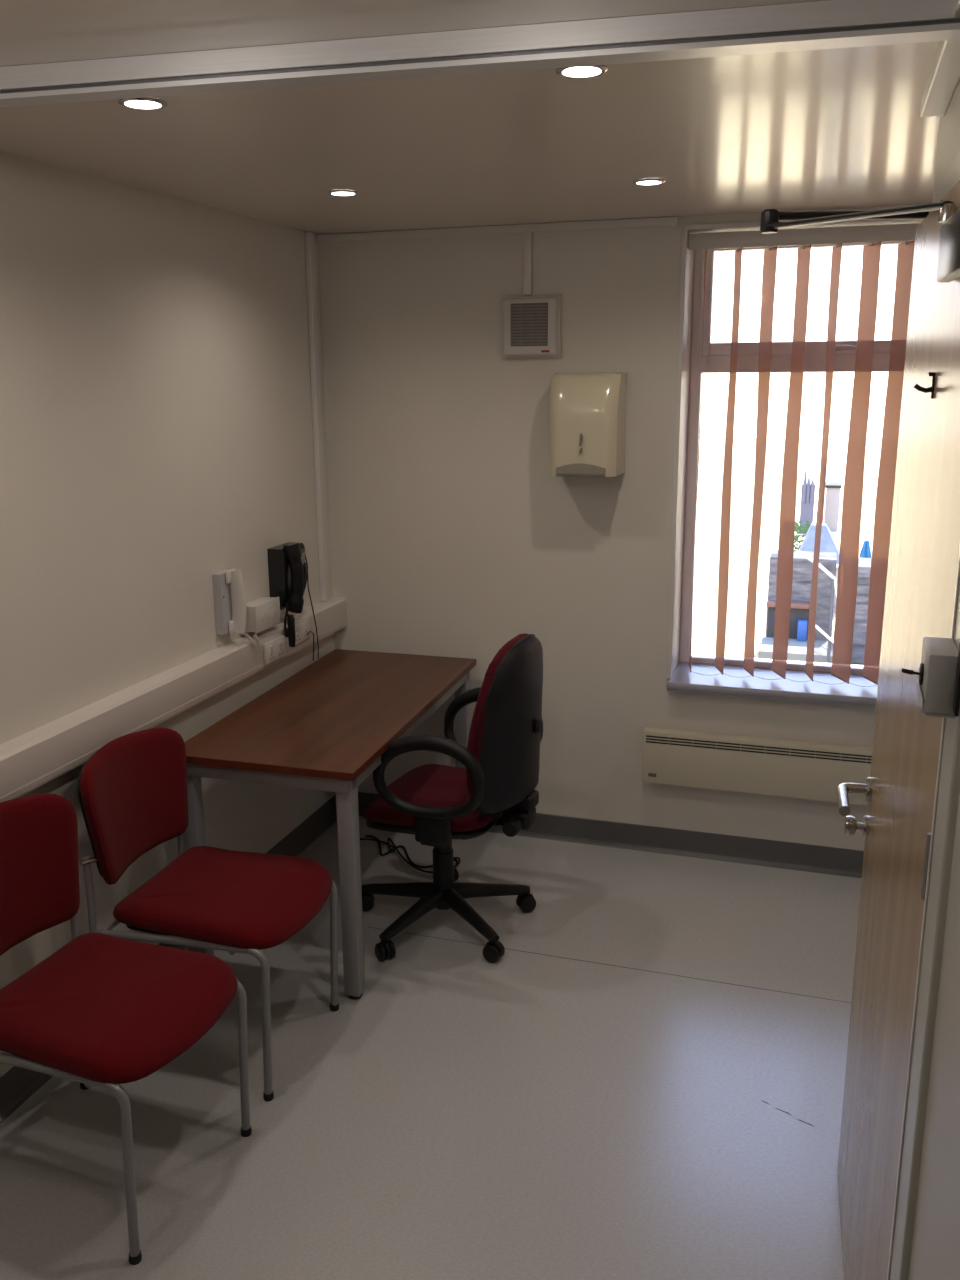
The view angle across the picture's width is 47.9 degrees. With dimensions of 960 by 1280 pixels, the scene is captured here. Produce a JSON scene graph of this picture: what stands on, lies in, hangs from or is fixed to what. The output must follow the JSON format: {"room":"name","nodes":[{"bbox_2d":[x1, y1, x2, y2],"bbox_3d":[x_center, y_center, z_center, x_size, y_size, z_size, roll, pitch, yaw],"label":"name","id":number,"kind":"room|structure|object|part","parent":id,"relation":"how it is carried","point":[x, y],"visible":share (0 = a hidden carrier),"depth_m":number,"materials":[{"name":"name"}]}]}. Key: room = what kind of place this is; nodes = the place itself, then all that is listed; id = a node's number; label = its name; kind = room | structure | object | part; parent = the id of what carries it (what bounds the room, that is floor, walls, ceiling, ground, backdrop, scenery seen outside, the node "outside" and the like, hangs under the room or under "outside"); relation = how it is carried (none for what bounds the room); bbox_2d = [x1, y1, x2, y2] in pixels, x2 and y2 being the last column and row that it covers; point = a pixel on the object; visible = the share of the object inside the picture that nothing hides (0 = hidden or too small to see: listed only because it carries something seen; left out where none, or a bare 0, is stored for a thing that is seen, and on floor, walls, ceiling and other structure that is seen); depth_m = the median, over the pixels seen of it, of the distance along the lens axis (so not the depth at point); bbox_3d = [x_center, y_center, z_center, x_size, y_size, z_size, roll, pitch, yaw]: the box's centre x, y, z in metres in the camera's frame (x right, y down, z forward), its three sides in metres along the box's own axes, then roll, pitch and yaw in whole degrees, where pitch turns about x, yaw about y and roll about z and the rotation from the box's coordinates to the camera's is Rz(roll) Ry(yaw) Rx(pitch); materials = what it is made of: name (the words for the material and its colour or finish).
{"room":"medical consultation room","nodes":[
{"label":"medical consultation room","id":0,"kind":"room"},
{"bbox_2d":[0,152,335,1077],"bbox_3d":[-1.467,0.209,1.902,0.150,2.307,6.150,4,15,17],"label":"wall","id":1,"kind":"structure","parent":0,"point":[156,418],"depth_m":3.08,"materials":[{"name":"paint"}]},
{"bbox_2d":[0,794,336,1123],"bbox_3d":[-1.430,1.326,1.980,0.020,0.100,5.598,4,15,17],"label":"baseboard","id":2,"kind":"structure","parent":1,"relation":"attached to","point":[18,1084],"depth_m":3.44,"materials":[{"name":"grey plastic"}]},
{"bbox_2d":[0,596,346,801],"bbox_3d":[-1.356,0.485,1.961,0.060,0.129,5.199,4,15,17],"label":"dado trunking","id":3,"kind":"object","parent":1,"relation":"attached to","point":[34,758],"visible":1,"depth_m":3.07,"materials":[{"name":"plastic"}]},
{"bbox_2d":[263,635,285,664],"bbox_3d":[-0.717,0.034,3.781,0.015,0.074,0.140,4,15,17],"label":"double socket","id":4,"kind":"object","parent":3,"relation":"attached to","point":[274,649],"visible":1,"depth_m":3.77,"materials":[{"name":"white plastic"}]},
{"bbox_2d":[295,618,310,644],"bbox_3d":[-0.656,-0.030,3.962,0.015,0.076,0.140,4,15,17],"label":"double socket","id":5,"kind":"object","parent":3,"relation":"attached to","point":[302,628],"visible":0.83,"depth_m":3.96,"materials":[{"name":"white plastic"}]},
{"bbox_2d":[284,603,295,646],"bbox_3d":[-0.678,-0.053,3.830,0.039,0.161,0.039,4,15,17],"label":"power adaptor","id":6,"kind":"object","parent":5,"relation":"attached to","point":[289,622],"visible":1,"depth_m":3.83,"materials":[{"name":"black plastic"}]},
{"bbox_2d":[307,631,313,660],"bbox_3d":[-0.629,0.024,4.026,0.014,0.123,0.044,4,15,17],"label":"lead","id":7,"kind":"object","parent":5,"relation":"attached to","point":[309,631],"visible":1,"depth_m":4.04,"materials":[{"name":"black plastic"}]},
{"bbox_2d":[212,568,262,651],"bbox_3d":[-0.800,-0.090,3.575,0.084,0.300,0.151,4,15,17],"label":"phone","id":8,"kind":"object","parent":1,"relation":"attached to","point":[228,585],"visible":1,"depth_m":3.52,"materials":[{"name":"white plastic"}]},
{"bbox_3d":[-0.764,0.002,3.625,0.019,0.097,0.085,10,17,37],"label":"coiled cord","id":9,"kind":"part","parent":8,"relation":"part of","materials":[{"name":"white plastic"}]},
{"bbox_2d":[245,597,280,632],"bbox_3d":[-0.759,-0.089,3.727,0.072,0.094,0.168,4,15,17],"label":"switch box","id":10,"kind":"object","parent":1,"relation":"attached to","point":[262,613],"visible":0.95,"depth_m":3.69,"materials":[{"name":"white plastic"}]},
{"bbox_2d":[267,542,318,658],"bbox_3d":[-0.661,-0.133,3.950,0.119,0.468,0.212,4,15,17],"label":"wall phone","id":11,"kind":"object","parent":1,"relation":"attached to","point":[288,576],"visible":1,"depth_m":3.84,"materials":[{"name":"black plastic"}]},
{"bbox_3d":[-0.644,-0.205,3.917,0.018,0.139,0.096,2,14,11],"label":"coiled cord","id":12,"kind":"part","parent":11,"relation":"part of","materials":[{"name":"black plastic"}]},
{"bbox_3d":[-0.628,-0.139,4.018,0.022,0.446,0.062,4,15,17],"label":"line cord","id":13,"kind":"part","parent":11,"relation":"part of","materials":[{"name":"black plastic"}]},
{"bbox_2d":[304,232,328,600],"bbox_3d":[-0.618,-0.822,4.102,0.022,1.371,0.037,4,15,17],"label":"trim","id":14,"kind":"structure","parent":1,"relation":"attached to","point":[309,236],"depth_m":4.08,"materials":[{"name":"white plastic"}]},
{"bbox_2d":[0,816,861,1279],"bbox_3d":[-0.028,1.485,1.746,3.150,0.121,6.150,4,15,17],"label":"floor","id":15,"kind":"structure","parent":0,"point":[647,1079],"depth_m":2.74,"materials":[{"name":"plastic"}]},
{"bbox_2d":[0,793,251,1264],"bbox_3d":[-0.875,0.821,2.437,0.590,0.852,0.466,5,15,21],"label":"chair","id":16,"kind":"object","parent":15,"relation":"on","point":[104,1011],"visible":1,"depth_m":2.42,"materials":[{"name":"red fabric"}]},
{"bbox_3d":[-1.094,0.552,2.458,0.104,0.336,0.449,5,15,21],"label":"backrest","id":17,"kind":"part","parent":16,"relation":"part of","materials":[{"name":"red fabric"}]},
{"bbox_3d":[-0.959,0.885,2.254,0.450,0.039,0.025,5,15,21],"label":"rail","id":18,"kind":"part","parent":16,"relation":"part of","materials":[{"name":"grey metal"}]},
{"bbox_3d":[-1.023,0.865,2.743,0.040,0.601,0.024,5,15,21],"label":"leg","id":19,"kind":"part","parent":16,"relation":"part of","materials":[{"name":"grey metal"}]},
{"bbox_3d":[-0.829,0.807,2.415,0.492,0.081,0.452,5,15,21],"label":"seat","id":20,"kind":"part","parent":16,"relation":"part of","materials":[{"name":"red fabric"}]},
{"bbox_3d":[-0.726,1.088,2.213,0.052,0.416,0.021,5,15,21],"label":"leg","id":21,"kind":"part","parent":16,"relation":"part of","materials":[{"name":"grey metal"}]},
{"bbox_3d":[-0.574,0.994,2.589,0.052,0.416,0.021,5,15,21],"label":"leg","id":22,"kind":"part","parent":16,"relation":"part of","materials":[{"name":"grey metal"}]},
{"bbox_2d":[77,727,338,1101],"bbox_3d":[-0.718,0.699,2.928,0.589,0.852,0.466,4,14,16],"label":"chair","id":23,"kind":"object","parent":15,"relation":"on","point":[132,791],"visible":0.95,"depth_m":2.84,"materials":[{"name":"fabric"}]},
{"bbox_3d":[-1.010,0.845,2.824,0.040,0.601,0.024,4,14,16],"label":"leg","id":24,"kind":"part","parent":23,"relation":"part of","materials":[{"name":"grey metal"}]},
{"bbox_3d":[-0.944,0.434,2.930,0.104,0.336,0.449,4,14,16],"label":"backrest","id":25,"kind":"part","parent":23,"relation":"part of","materials":[{"name":"red fabric"}]},
{"bbox_3d":[-0.672,0.713,2.917,0.443,0.010,0.407,4,14,16],"label":"seat","id":26,"kind":"part","parent":23,"relation":"part of","materials":[{"name":"red fabric"}]},
{"bbox_3d":[-0.785,0.764,2.739,0.450,0.039,0.025,4,14,16],"label":"rail","id":27,"kind":"part","parent":23,"relation":"part of","materials":[{"name":"grey metal"}]},
{"bbox_3d":[-0.890,0.746,3.220,0.040,0.601,0.024,4,14,16],"label":"leg","id":28,"kind":"part","parent":23,"relation":"part of","materials":[{"name":"grey metal"}]},
{"bbox_3d":[-0.671,0.684,2.910,0.492,0.081,0.452,4,14,16],"label":"seat","id":29,"kind":"part","parent":23,"relation":"part of","materials":[{"name":"red fabric"}]},
{"bbox_3d":[-0.545,0.962,2.718,0.052,0.416,0.021,4,14,16],"label":"leg","id":30,"kind":"part","parent":23,"relation":"part of","materials":[{"name":"grey metal"}]},
{"bbox_3d":[-0.428,0.865,3.105,0.052,0.416,0.021,4,14,16],"label":"leg","id":31,"kind":"part","parent":23,"relation":"part of","materials":[{"name":"grey metal"}]},
{"bbox_2d":[184,649,475,999],"bbox_3d":[-0.463,0.557,3.752,0.629,0.730,1.271,4,14,17],"label":"desk","id":32,"kind":"object","parent":15,"relation":"on","point":[329,725],"visible":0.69,"depth_m":3.32,"materials":[{"name":"brown wood"}]},
{"bbox_3d":[-0.862,0.681,3.282,0.051,0.692,0.050,4,14,17],"label":"leg","id":33,"kind":"part","parent":32,"relation":"part of","materials":[{"name":"grey metal"}]},
{"bbox_3d":[-0.376,0.713,3.137,0.051,0.692,0.050,4,14,17],"label":"leg","id":34,"kind":"part","parent":32,"relation":"part of","materials":[{"name":"grey metal"}]},
{"bbox_3d":[-0.067,0.441,4.231,0.051,0.692,0.050,4,14,17],"label":"leg","id":35,"kind":"part","parent":32,"relation":"part of","materials":[{"name":"grey metal"}]},
{"bbox_2d":[360,835,460,872],"bbox_3d":[-0.349,0.480,4.120,0.614,0.700,0.169,10,17,36],"label":"floor cables","id":36,"kind":"object","parent":15,"relation":"on","point":[392,849],"visible":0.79,"depth_m":4.17,"materials":[{"name":"black rubber"}]},
{"bbox_2d":[361,633,542,962],"bbox_3d":[-0.118,0.464,3.523,0.670,1.015,0.621,5,15,21],"label":"swivel chair","id":37,"kind":"object","parent":15,"relation":"on","point":[438,804],"visible":0.98,"depth_m":3.33,"materials":[{"name":"black plastic"}]},
{"bbox_3d":[-0.152,0.412,3.242,0.364,0.276,0.066,5,15,21],"label":"armrest","id":38,"kind":"part","parent":37,"relation":"part of","materials":[{"name":"black plastic"}]},
{"bbox_3d":[-0.130,0.519,3.547,0.442,0.086,0.452,5,15,21],"label":"seat","id":39,"kind":"part","parent":37,"relation":"part of","materials":[{"name":"red fabric"}]},
{"bbox_3d":[0.040,0.296,3.708,0.364,0.276,0.066,5,15,21],"label":"armrest","id":40,"kind":"part","parent":37,"relation":"part of","materials":[{"name":"black plastic"}]},
{"bbox_3d":[0.085,0.245,3.390,0.115,0.530,0.435,5,15,21],"label":"backrest","id":41,"kind":"part","parent":37,"relation":"part of","materials":[{"name":"red fabric"}]},
{"bbox_3d":[0.184,0.268,3.355,0.018,0.048,0.047,5,15,21],"label":"adjuster knob","id":42,"kind":"part","parent":37,"relation":"part of","materials":[{"name":"black plastic"}]},
{"bbox_2d":[0,0,939,234],"bbox_3d":[-0.047,-0.861,1.168,3.150,0.100,6.150,4,15,17],"label":"ceiling","id":43,"kind":"structure","parent":0,"point":[836,128],"depth_m":2.28,"materials":[{"name":"paint"}]},
{"bbox_2d":[119,97,166,109],"bbox_3d":[-0.642,-1.020,2.057,0.088,0.007,0.088,4,15,17],"label":"recessed light","id":44,"kind":"object","parent":43,"relation":"in","point":[144,103],"visible":0.93,"depth_m":2.05,"materials":[{"name":"metal"}]},
{"bbox_2d":[328,190,358,196],"bbox_3d":[-0.391,-1.276,3.087,0.088,0.007,0.088,4,15,17],"label":"recessed light","id":45,"kind":"object","parent":43,"relation":"in","point":[343,193],"visible":1,"depth_m":3.07,"materials":[{"name":"metal"}]},
{"bbox_2d":[0,0,959,107],"bbox_3d":[-0.296,-0.920,1.728,2.039,0.050,0.055,3,14,13],"label":"ceiling beam","id":46,"kind":"structure","parent":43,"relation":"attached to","point":[830,24],"depth_m":1.64,"materials":[{"name":"metal"}]},
{"bbox_2d":[556,65,607,78],"bbox_3d":[0.175,-0.978,1.857,0.088,0.007,0.088,4,15,17],"label":"recessed light","id":47,"kind":"object","parent":43,"relation":"in","point":[582,72],"visible":0.84,"depth_m":1.85,"materials":[{"name":"metal"}]},
{"bbox_2d":[633,178,664,185],"bbox_3d":[0.461,-1.249,2.950,0.088,0.007,0.088,4,15,17],"label":"recessed light","id":48,"kind":"object","parent":43,"relation":"in","point":[650,181],"visible":1,"depth_m":2.93,"materials":[{"name":"metal"}]},
{"bbox_2d":[318,205,923,850],"bbox_3d":[0.834,-0.333,4.022,2.900,2.307,0.320,4,15,17],"label":"wall","id":49,"kind":"structure","parent":0,"point":[453,534],"depth_m":4.03,"materials":[{"name":"paint"}]},
{"bbox_2d":[316,217,677,242],"bbox_3d":[0.029,-1.451,3.826,1.334,0.027,0.018,4,15,17],"label":"trim","id":50,"kind":"structure","parent":49,"relation":"attached to","point":[660,221],"depth_m":3.80,"materials":[{"name":"white plastic"}]},
{"bbox_2d":[523,232,532,294],"bbox_3d":[0.169,-1.326,3.810,0.029,0.210,0.019,4,15,17],"label":"cable conduit","id":51,"kind":"object","parent":49,"relation":"attached to","point":[527,237],"visible":1,"depth_m":3.80,"materials":[{"name":"white plastic"}]},
{"bbox_2d":[502,295,561,358],"bbox_3d":[0.180,-1.114,3.845,0.216,0.216,0.046,4,15,17],"label":"fan","id":52,"kind":"object","parent":49,"relation":"attached to","point":[531,324],"visible":1,"depth_m":3.83,"materials":[{"name":"white plastic"}]},
{"bbox_2d":[511,303,547,345],"bbox_3d":[0.174,-1.117,3.827,0.136,0.146,0.002,4,15,17],"label":"grille","id":53,"kind":"object","parent":52,"relation":"attached to","point":[529,321],"depth_m":3.82,"materials":[{"name":"white plastic"}]},
{"bbox_2d":[550,372,626,476],"bbox_3d":[0.374,-0.757,3.788,0.242,0.350,0.191,4,15,17],"label":"paper towel dispenser","id":54,"kind":"object","parent":49,"relation":"attached to","point":[588,410],"visible":1,"depth_m":3.72,"materials":[{"name":"beige plastic"}]},
{"bbox_2d":[358,792,863,877],"bbox_3d":[0.729,0.774,4.149,2.730,0.100,0.020,4,15,17],"label":"baseboard","id":55,"kind":"structure","parent":49,"relation":"attached to","point":[687,843],"depth_m":4.13,"materials":[{"name":"grey plastic"}]},
{"bbox_2d":[642,727,872,804],"bbox_3d":[1.117,0.460,3.909,1.050,0.203,0.080,4,15,17],"label":"heater","id":56,"kind":"object","parent":49,"relation":"attached to","point":[727,762],"visible":0.81,"depth_m":3.91,"materials":[{"name":"beige metal"}]},
{"bbox_2d":[666,219,912,707],"bbox_3d":[1.354,-0.561,3.818,1.458,1.720,0.475,4,15,17],"label":"window","id":57,"kind":"structure","parent":49,"relation":"in","point":[716,356],"depth_m":3.92,"materials":[{"name":"white plastic"}]},
{"bbox_3d":[1.342,0.180,3.920,1.284,0.040,0.313,4,15,17],"label":"sill","id":58,"kind":"part","parent":57,"relation":"part of","materials":[{"name":"white paint"}]},
{"bbox_3d":[1.176,-1.214,3.800,0.792,0.404,0.046,4,15,17],"label":"sash","id":59,"kind":"part","parent":57,"relation":"part of","materials":[{"name":"white plastic"}]},
{"bbox_2d":[688,223,919,686],"bbox_3d":[1.323,-0.600,3.708,1.250,1.547,0.129,4,15,17],"label":"vertical blind","id":60,"kind":"object","parent":57,"relation":"attached to","point":[847,580],"visible":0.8,"depth_m":3.74,"materials":[{"name":"orange fabric"}]},
{"bbox_3d":[1.297,0.128,3.956,1.054,0.014,0.007,4,15,18],"label":"spacer chain","id":61,"kind":"part","parent":60,"relation":"part of","materials":[{"name":"white plastic"}]},
{"bbox_3d":[1.301,0.156,3.846,1.091,0.014,0.007,4,15,17],"label":"spacer chain","id":62,"kind":"part","parent":60,"relation":"part of","materials":[{"name":"white plastic"}]},
{"bbox_3d":[1.286,-1.020,3.771,0.120,0.020,0.033,4,15,17],"label":"handle","id":63,"kind":"part","parent":57,"relation":"part of","materials":[{"name":"white plastic"}]},
{"bbox_2d":[908,79,959,1279],"bbox_3d":[0.697,0.573,0.355,0.860,2.307,4.240,4,15,17],"label":"wall","id":64,"kind":"structure","parent":0,"point":[935,1249],"depth_m":1.21,"materials":[{"name":"paint"}]},
{"bbox_2d":[836,180,959,1279],"bbox_3d":[0.686,0.333,1.837,0.113,2.050,0.889,3,14,15],"label":"door","id":65,"kind":"structure","parent":64,"relation":"in","point":[899,790],"depth_m":1.76,"materials":[{"name":"brown wood"}]},
{"bbox_3d":[0.758,0.319,2.184,0.069,0.052,0.156,3,14,15],"label":"lever handle","id":66,"kind":"part","parent":65,"relation":"part of","materials":[{"name":"metal"}]},
{"bbox_2d":[760,201,959,282],"bbox_3d":[0.591,-0.630,1.684,0.308,0.172,0.823,3,14,15],"label":"door closer","id":67,"kind":"object","parent":65,"relation":"attached to","point":[948,269],"depth_m":1.54,"materials":[{"name":"metal"}]},
{"bbox_3d":[0.559,-0.640,1.635,0.023,0.030,0.399,-6,15,-21],"label":"arm","id":68,"kind":"part","parent":67,"relation":"part of","materials":[{"name":"metal"}]},
{"bbox_2d":[913,372,935,398],"bbox_3d":[0.669,-0.384,1.628,0.030,0.039,0.010,3,14,15],"label":"coat hook","id":69,"kind":"object","parent":65,"relation":"attached to","point":[933,374],"visible":1,"depth_m":1.62,"materials":[{"name":"black metal"}]},
{"bbox_2d":[887,152,959,1279],"bbox_3d":[0.790,0.310,1.795,0.172,2.126,1.120,4,15,17],"label":"door frame","id":70,"kind":"structure","parent":64,"relation":"attached to","point":[949,779],"depth_m":1.34,"materials":[{"name":"paint"}]},
{"bbox_2d":[901,637,959,718],"bbox_3d":[0.523,0.036,1.258,0.058,0.091,0.121,4,15,17],"label":"switch box","id":71,"kind":"object","parent":64,"relation":"attached to","point":[938,686],"visible":1,"depth_m":1.23,"materials":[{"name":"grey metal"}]},
{"bbox_3d":[0.511,0.038,1.280,0.023,0.007,0.005,4,15,17],"label":"lever","id":72,"kind":"part","parent":71,"relation":"part of","materials":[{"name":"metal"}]},
{"bbox_3d":[0.522,0.040,1.277,0.004,0.026,0.026,4,15,17],"label":"knob","id":73,"kind":"part","parent":71,"relation":"part of","materials":[{"name":"black plastic"}]},
{"bbox_3d":[0.538,0.041,1.267,0.034,0.070,0.090,4,15,17],"label":"casing","id":74,"kind":"part","parent":71,"relation":"part of","materials":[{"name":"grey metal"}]},
{"bbox_3d":[0.534,0.044,1.205,0.004,0.080,0.026,4,15,17],"label":"plate","id":75,"kind":"part","parent":71,"relation":"part of","materials":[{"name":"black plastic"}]},
{"bbox_2d":[920,0,959,116],"bbox_3d":[0.271,-0.570,0.259,0.044,0.034,3.930,4,15,17],"label":"trim","id":76,"kind":"structure","parent":64,"relation":"attached to","point":[944,76],"depth_m":1.81,"materials":[{"name":"white wood"}]},
{"label":"outside","id":77,"kind":"structure","parent":0,"visible":0},
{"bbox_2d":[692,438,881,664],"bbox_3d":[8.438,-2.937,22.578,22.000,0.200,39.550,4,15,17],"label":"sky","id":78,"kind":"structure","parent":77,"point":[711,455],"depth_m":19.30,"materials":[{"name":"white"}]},
{"bbox_2d":[758,600,832,662],"bbox_3d":[2.811,-0.013,9.412,0.700,0.515,0.640,4,15,17],"label":"store","id":79,"kind":"structure","parent":78,"relation":"on","point":[797,650],"depth_m":9.54,"materials":[{"name":"concrete"}]},
{"bbox_2d":[797,620,807,640],"bbox_3d":[2.853,-0.085,9.565,0.080,0.180,0.080,4,15,17],"label":"crate","id":80,"kind":"object","parent":79,"relation":"on","point":[802,624],"visible":1,"depth_m":9.53,"materials":[{"name":"blue plastic"}]},
{"bbox_2d":[794,521,809,550],"bbox_3d":[4.530,-1.489,15.543,0.423,0.471,0.398,4,15,17],"label":"hedge","id":81,"kind":"object","parent":78,"relation":"on","point":[797,527],"visible":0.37,"depth_m":15.46,"materials":[{"name":"green plant"}]},
{"bbox_2d":[799,468,814,533],"bbox_3d":[5.226,-2.268,17.215,0.200,1.120,0.328,4,15,17],"label":"church","id":82,"kind":"structure","parent":78,"relation":"on","point":[808,489],"depth_m":17.10,"materials":[{"name":"grey stone"}]},
{"bbox_2d":[765,550,870,663],"bbox_3d":[3.965,-0.246,9.493,2.780,0.910,0.500,4,15,17],"label":"stone wall","id":83,"kind":"structure","parent":78,"relation":"on","point":[802,567],"depth_m":9.59,"materials":[{"name":"grey stone"}]},
{"bbox_2d":[800,551,836,662],"bbox_3d":[2.714,-0.148,8.677,0.350,1.131,0.048,4,15,17],"label":"railing","id":84,"kind":"object","parent":78,"relation":"on","point":[833,582],"visible":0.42,"depth_m":8.65,"materials":[{"name":"white metal"}]},
{"bbox_3d":[2.714,-0.450,8.610,0.350,0.513,0.026,4,15,17],"label":"handrail","id":85,"kind":"part","parent":84,"relation":"part of","materials":[{"name":"white metal"}]},
{"bbox_3d":[2.771,-0.044,8.671,0.195,0.168,0.024,4,15,17],"label":"rail","id":86,"kind":"part","parent":84,"relation":"part of","materials":[{"name":"white metal"}]},
{"bbox_3d":[2.781,-0.190,8.665,0.188,0.780,0.006,4,15,17],"label":"panel","id":87,"kind":"part","parent":84,"relation":"part of","materials":[{"name":"glass"}]},
{"bbox_3d":[2.840,-0.039,8.671,0.089,0.920,0.032,4,15,17],"label":"post","id":88,"kind":"part","parent":84,"relation":"part of","materials":[{"name":"white metal"}]},
{"bbox_2d":[798,523,839,612],"bbox_3d":[3.714,-0.809,11.808,0.530,0.900,0.715,4,15,17],"label":"outbuilding","id":89,"kind":"structure","parent":78,"relation":"on","point":[828,543],"depth_m":11.60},
{"bbox_2d":[822,466,826,522],"bbox_3d":[5.418,-2.282,17.055,0.050,1.220,0.100,4,15,17],"label":"brick chimney","id":90,"kind":"object","parent":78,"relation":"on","point":[826,466],"visible":0.24,"depth_m":17.01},
{"bbox_2d":[824,482,841,530],"bbox_3d":[5.736,-2.178,17.625,0.260,0.740,0.560,4,15,17],"label":"cottage","id":91,"kind":"structure","parent":78,"relation":"on","point":[833,489],"depth_m":17.39,"materials":[{"name":"white paint"}]},
{"bbox_2d":[859,538,871,557],"bbox_3d":[3.701,-0.507,10.436,0.111,0.970,0.101,4,15,17],"label":"parasol","id":92,"kind":"object","parent":78,"relation":"on","point":[865,552],"visible":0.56,"depth_m":10.32,"materials":[{"name":"fabric"}]}
]}

